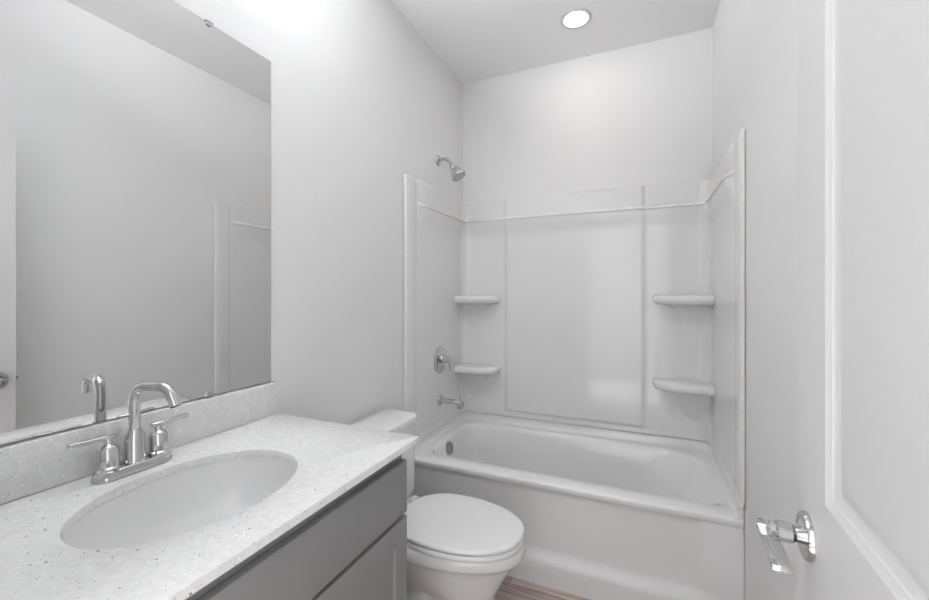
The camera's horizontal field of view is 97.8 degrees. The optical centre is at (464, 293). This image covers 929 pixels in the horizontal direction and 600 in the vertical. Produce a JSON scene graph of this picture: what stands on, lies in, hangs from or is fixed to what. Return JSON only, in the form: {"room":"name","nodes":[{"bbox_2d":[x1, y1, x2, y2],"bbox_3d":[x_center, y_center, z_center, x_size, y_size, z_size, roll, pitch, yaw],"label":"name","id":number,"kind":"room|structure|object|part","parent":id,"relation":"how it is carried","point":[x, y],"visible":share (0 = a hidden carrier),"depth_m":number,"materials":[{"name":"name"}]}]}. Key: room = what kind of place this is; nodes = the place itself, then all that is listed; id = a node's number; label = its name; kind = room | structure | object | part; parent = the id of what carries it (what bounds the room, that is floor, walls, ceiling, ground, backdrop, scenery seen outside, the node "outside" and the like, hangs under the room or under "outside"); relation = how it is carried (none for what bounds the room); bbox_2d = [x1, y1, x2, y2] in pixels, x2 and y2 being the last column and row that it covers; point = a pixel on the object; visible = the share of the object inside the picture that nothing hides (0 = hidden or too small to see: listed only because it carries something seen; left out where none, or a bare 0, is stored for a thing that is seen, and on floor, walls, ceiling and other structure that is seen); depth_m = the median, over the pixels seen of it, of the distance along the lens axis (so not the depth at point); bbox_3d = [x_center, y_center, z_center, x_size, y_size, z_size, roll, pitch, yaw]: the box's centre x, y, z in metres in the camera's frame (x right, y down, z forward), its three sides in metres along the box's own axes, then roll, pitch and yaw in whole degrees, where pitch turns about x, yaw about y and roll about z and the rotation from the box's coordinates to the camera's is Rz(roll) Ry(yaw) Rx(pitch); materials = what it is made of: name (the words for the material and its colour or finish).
{"room":"bathroom","nodes":[
{"label":"bathroom","id":0,"kind":"room"},
{"bbox_2d":[0,0,462,504],"bbox_3d":[-0.577,-0.069,1.728,0.120,2.820,2.784,0,0,24],"label":"wall","id":1,"kind":"structure","parent":0,"point":[361,102],"depth_m":1.71,"materials":[{"name":"white paint"}]},
{"bbox_2d":[0,0,270,445],"bbox_3d":[-0.840,-0.243,0.968,0.006,1.088,0.900,0,0,24],"label":"mirror","id":2,"kind":"object","parent":1,"relation":"attached to","point":[135,135],"visible":1,"depth_m":0.99,"materials":[{"name":"grey mirror"}]},
{"bbox_2d":[204,392,213,397],"bbox_3d":[-0.745,0.295,1.180,0.010,0.014,0.022,0,0,24],"label":"mirror clip","id":3,"kind":"object","parent":2,"relation":"attached to","point":[209,394],"visible":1,"depth_m":1.18,"materials":[{"name":"silver metal"}]},
{"bbox_2d":[205,19,213,26],"bbox_3d":[-0.745,-0.784,1.180,0.010,0.014,0.022,0,0,24],"label":"mirror clip","id":4,"kind":"object","parent":2,"relation":"attached to","point":[210,24],"visible":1,"depth_m":1.18,"materials":[{"name":"silver metal"}]},
{"bbox_2d":[0,381,277,504],"bbox_3d":[-0.832,0.357,0.969,0.021,0.108,0.921,0,0,24],"label":"backsplash","id":5,"kind":"structure","parent":1,"relation":"attached to","point":[29,467],"depth_m":0.93,"materials":[{"name":"white stone"}]},
{"bbox_2d":[435,155,465,181],"bbox_3d":[-0.081,-0.770,2.483,0.184,0.178,0.096,0,0,24],"label":"shower","id":6,"kind":"object","parent":1,"relation":"attached to","point":[457,173],"visible":1,"depth_m":2.46,"materials":[{"name":"silver metal"}]},
{"bbox_3d":[-0.110,-0.802,2.496,0.112,0.073,0.022,0,0,24],"label":"arm","id":7,"kind":"part","parent":6,"relation":"part of","materials":[{"name":"silver metal"}]},
{"bbox_2d":[496,575,589,599],"bbox_3d":[-0.137,1.367,0.684,1.764,0.050,4.344,0,0,24],"label":"floor","id":8,"kind":"structure","parent":0,"point":[512,588],"depth_m":1.82,"materials":[{"name":"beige wood"}]},
{"bbox_2d":[186,454,406,599],"bbox_3d":[-0.593,0.887,0.861,0.540,0.910,0.903,0,0,24],"label":"vanity cabinet","id":9,"kind":"object","parent":8,"relation":"on","point":[354,547],"visible":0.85,"depth_m":0.91,"materials":[{"name":"grey paint"}]},
{"bbox_2d":[0,413,417,599],"bbox_3d":[-0.567,0.421,0.855,0.554,0.019,0.924,0,0,24],"label":"countertop","id":10,"kind":"structure","parent":9,"relation":"on","point":[329,458],"depth_m":0.74,"materials":[{"name":"white stone"}]},
{"bbox_2d":[66,381,188,484],"bbox_3d":[-0.766,0.308,0.946,0.196,0.208,0.166,0,0,-26],"label":"faucet","id":11,"kind":"object","parent":10,"relation":"on","point":[108,469],"visible":1,"depth_m":0.93,"materials":[{"name":"silver metal"}]},
{"bbox_3d":[-0.800,0.319,0.873,0.016,0.014,0.085,0,0,24],"label":"lever","id":12,"kind":"part","parent":11,"relation":"part of","materials":[{"name":"silver metal"}]},
{"bbox_3d":[-0.789,0.353,0.898,0.045,0.078,0.045,0,0,24],"label":"handle","id":13,"kind":"part","parent":11,"relation":"part of","materials":[{"name":"silver metal"}]},
{"bbox_3d":[-0.769,0.353,0.944,0.045,0.077,0.045,0,0,24],"label":"spout","id":14,"kind":"part","parent":11,"relation":"part of","materials":[{"name":"silver metal"}]},
{"bbox_3d":[-0.713,0.263,0.932,0.137,0.118,0.022,0,0,13],"label":"spout","id":15,"kind":"part","parent":11,"relation":"part of","materials":[{"name":"silver metal"}]},
{"bbox_3d":[-0.749,0.353,0.991,0.045,0.078,0.045,0,0,24],"label":"handle","id":16,"kind":"part","parent":11,"relation":"part of","materials":[{"name":"silver metal"}]},
{"bbox_3d":[-0.738,0.319,1.015,0.016,0.014,0.085,0,0,24],"label":"lever","id":17,"kind":"part","parent":11,"relation":"part of","materials":[{"name":"silver metal"}]},
{"bbox_2d":[62,457,296,548],"bbox_3d":[-0.564,0.518,0.860,0.363,0.173,0.452,0,0,24],"label":"sink","id":18,"kind":"object","parent":10,"relation":"in","point":[191,499],"visible":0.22,"depth_m":0.97,"materials":[{"name":"white ceramic"}]},
{"bbox_3d":[-0.263,0.937,0.963,0.018,0.599,0.448,0,0,24],"label":"cabinet door","id":19,"kind":"part","parent":9,"relation":"part of","materials":[{"name":"grey paint"}]},
{"bbox_2d":[350,409,524,599],"bbox_3d":[-0.125,0.949,1.632,0.746,0.785,0.412,0,0,24],"label":"toilet","id":20,"kind":"object","parent":8,"relation":"on","point":[460,547],"visible":0.62,"depth_m":1.48,"materials":[{"name":"white ceramic"}]},
{"bbox_3d":[-0.378,0.576,1.742,0.194,0.039,0.412,0,0,24],"label":"tank lid","id":21,"kind":"part","parent":20,"relation":"part of","materials":[{"name":"white ceramic"}]},
{"bbox_3d":[-0.379,0.761,1.743,0.179,0.328,0.396,0,0,24],"label":"tank","id":22,"kind":"part","parent":20,"relation":"part of","materials":[{"name":"white ceramic"}]},
{"bbox_3d":[-0.018,0.894,1.585,0.507,0.022,0.376,0,0,24],"label":"lid","id":23,"kind":"part","parent":20,"relation":"part of","materials":[{"name":"white plastic"}]},
{"bbox_3d":[-0.015,0.915,1.584,0.499,0.018,0.374,0,0,24],"label":"seat","id":24,"kind":"part","parent":20,"relation":"part of","materials":[{"name":"white plastic"}]},
{"bbox_3d":[-0.102,1.133,1.622,0.696,0.416,0.378,0,0,24],"label":"bowl","id":25,"kind":"part","parent":20,"relation":"part of","materials":[{"name":"white ceramic"}]},
{"bbox_2d":[411,412,743,599],"bbox_3d":[0.529,1.086,2.207,1.520,0.511,0.776,0,0,24],"label":"bathtub","id":26,"kind":"object","parent":8,"relation":"on","point":[605,514],"visible":0.84,"depth_m":1.88,"materials":[{"name":"white plastic"}]},
{"bbox_3d":[-0.095,0.937,2.448,0.026,0.083,0.084,0,0,35],"label":"overflow plate","id":27,"kind":"part","parent":26,"relation":"part of","materials":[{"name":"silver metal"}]},
{"bbox_2d":[415,419,743,527],"bbox_3d":[0.531,1.065,2.210,1.520,0.383,0.764,0,0,24],"label":"basin","id":28,"kind":"object","parent":26,"relation":"in","point":[548,476],"depth_m":2.11,"materials":[{"name":"white plastic"}]},
{"bbox_2d":[391,0,719,83],"bbox_3d":[0.176,-1.529,1.398,1.764,0.100,2.784,0,0,24],"label":"ceiling","id":29,"kind":"structure","parent":0,"point":[477,40],"depth_m":2.26,"materials":[{"name":"white paint"}]},
{"bbox_2d":[560,8,591,28],"bbox_3d":[0.601,-1.508,2.186,0.166,0.082,0.166,0,0,24],"label":"recessed light","id":30,"kind":"object","parent":29,"relation":"in","point":[576,18],"visible":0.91,"depth_m":2.18,"materials":[{"name":"white paint"}]},
{"bbox_2d":[463,28,712,440],"bbox_3d":[0.710,-0.069,2.619,1.524,2.820,0.120,0,0,24],"label":"wall","id":31,"kind":"structure","parent":0,"point":[640,114],"depth_m":2.51,"materials":[{"name":"white paint"}]},
{"bbox_2d":[404,127,745,508],"bbox_3d":[0.531,0.096,2.210,1.530,1.457,0.786,0,0,24],"label":"shower surround","id":32,"kind":"object","parent":31,"relation":"attached to","point":[619,308],"visible":0.99,"depth_m":2.42,"materials":[{"name":"white plastic"}]},
{"bbox_2d":[434,346,452,372],"bbox_3d":[-0.115,0.410,2.499,0.081,0.166,0.166,0,0,24],"label":"shower valve","id":33,"kind":"object","parent":32,"relation":"attached to","point":[440,357],"visible":1,"depth_m":2.48,"materials":[{"name":"silver metal"}]},
{"bbox_3d":[-0.087,0.432,2.486,0.020,0.106,0.018,0,0,24],"label":"lever","id":34,"kind":"part","parent":33,"relation":"part of","materials":[{"name":"silver metal"}]},
{"bbox_2d":[437,395,463,409],"bbox_3d":[-0.080,0.665,2.483,0.158,0.078,0.068,0,0,24],"label":"tub spout","id":35,"kind":"object","parent":32,"relation":"attached to","point":[441,400],"visible":1,"depth_m":2.47,"materials":[{"name":"silver metal"}]},
{"bbox_2d":[454,363,500,394],"bbox_3d":[0.090,0.631,2.736,0.279,0.282,0.178,0,0,24],"label":"corner shelf","id":36,"kind":"object","parent":32,"relation":"attached to","point":[469,378],"depth_m":2.77,"materials":[{"name":"white plastic"}]},
{"bbox_2d":[454,296,500,326],"bbox_3d":[0.090,0.159,2.736,0.279,0.282,0.178,0,0,24],"label":"corner shelf","id":37,"kind":"object","parent":32,"relation":"attached to","point":[469,311],"depth_m":2.77,"materials":[{"name":"white plastic"}]},
{"bbox_2d":[653,378,714,420],"bbox_3d":[1.208,0.635,2.247,0.297,0.282,0.178,0,0,24],"label":"corner shelf","id":38,"kind":"object","parent":32,"relation":"attached to","point":[674,399],"depth_m":2.28,"materials":[{"name":"white plastic"}]},
{"bbox_2d":[653,295,714,333],"bbox_3d":[1.208,0.151,2.247,0.297,0.282,0.178,0,0,24],"label":"corner shelf","id":39,"kind":"object","parent":32,"relation":"attached to","point":[672,314],"depth_m":2.27,"materials":[{"name":"white plastic"}]},
{"bbox_2d":[713,0,796,599],"bbox_3d":[0.929,-0.069,1.069,0.120,2.820,2.784,0,0,24],"label":"wall","id":40,"kind":"structure","parent":0,"point":[755,41],"depth_m":1.31,"materials":[{"name":"white paint"}]},
{"bbox_3d":[-0.357,-0.068,0.181,1.524,2.820,0.125,0,0,24],"label":"wall","id":41,"kind":"structure","parent":0,"visible":0},
{"bbox_2d":[755,0,928,599],"bbox_3d":[0.379,0.316,0.350,0.102,2.028,0.784,0,0,26],"label":"door","id":42,"kind":"structure","parent":41,"relation":"in","point":[860,531],"depth_m":0.47,"materials":[{"name":"white paint"}]},
{"bbox_3d":[0.465,0.377,0.609,0.027,0.016,0.120,0,0,26],"label":"lever","id":43,"kind":"part","parent":42,"relation":"part of","materials":[{"name":"silver metal"}]},
{"bbox_3d":[0.531,0.379,0.632,0.008,0.072,0.072,0,0,26],"label":"handle","id":44,"kind":"part","parent":42,"relation":"part of","materials":[{"name":"silver metal"}]}
]}

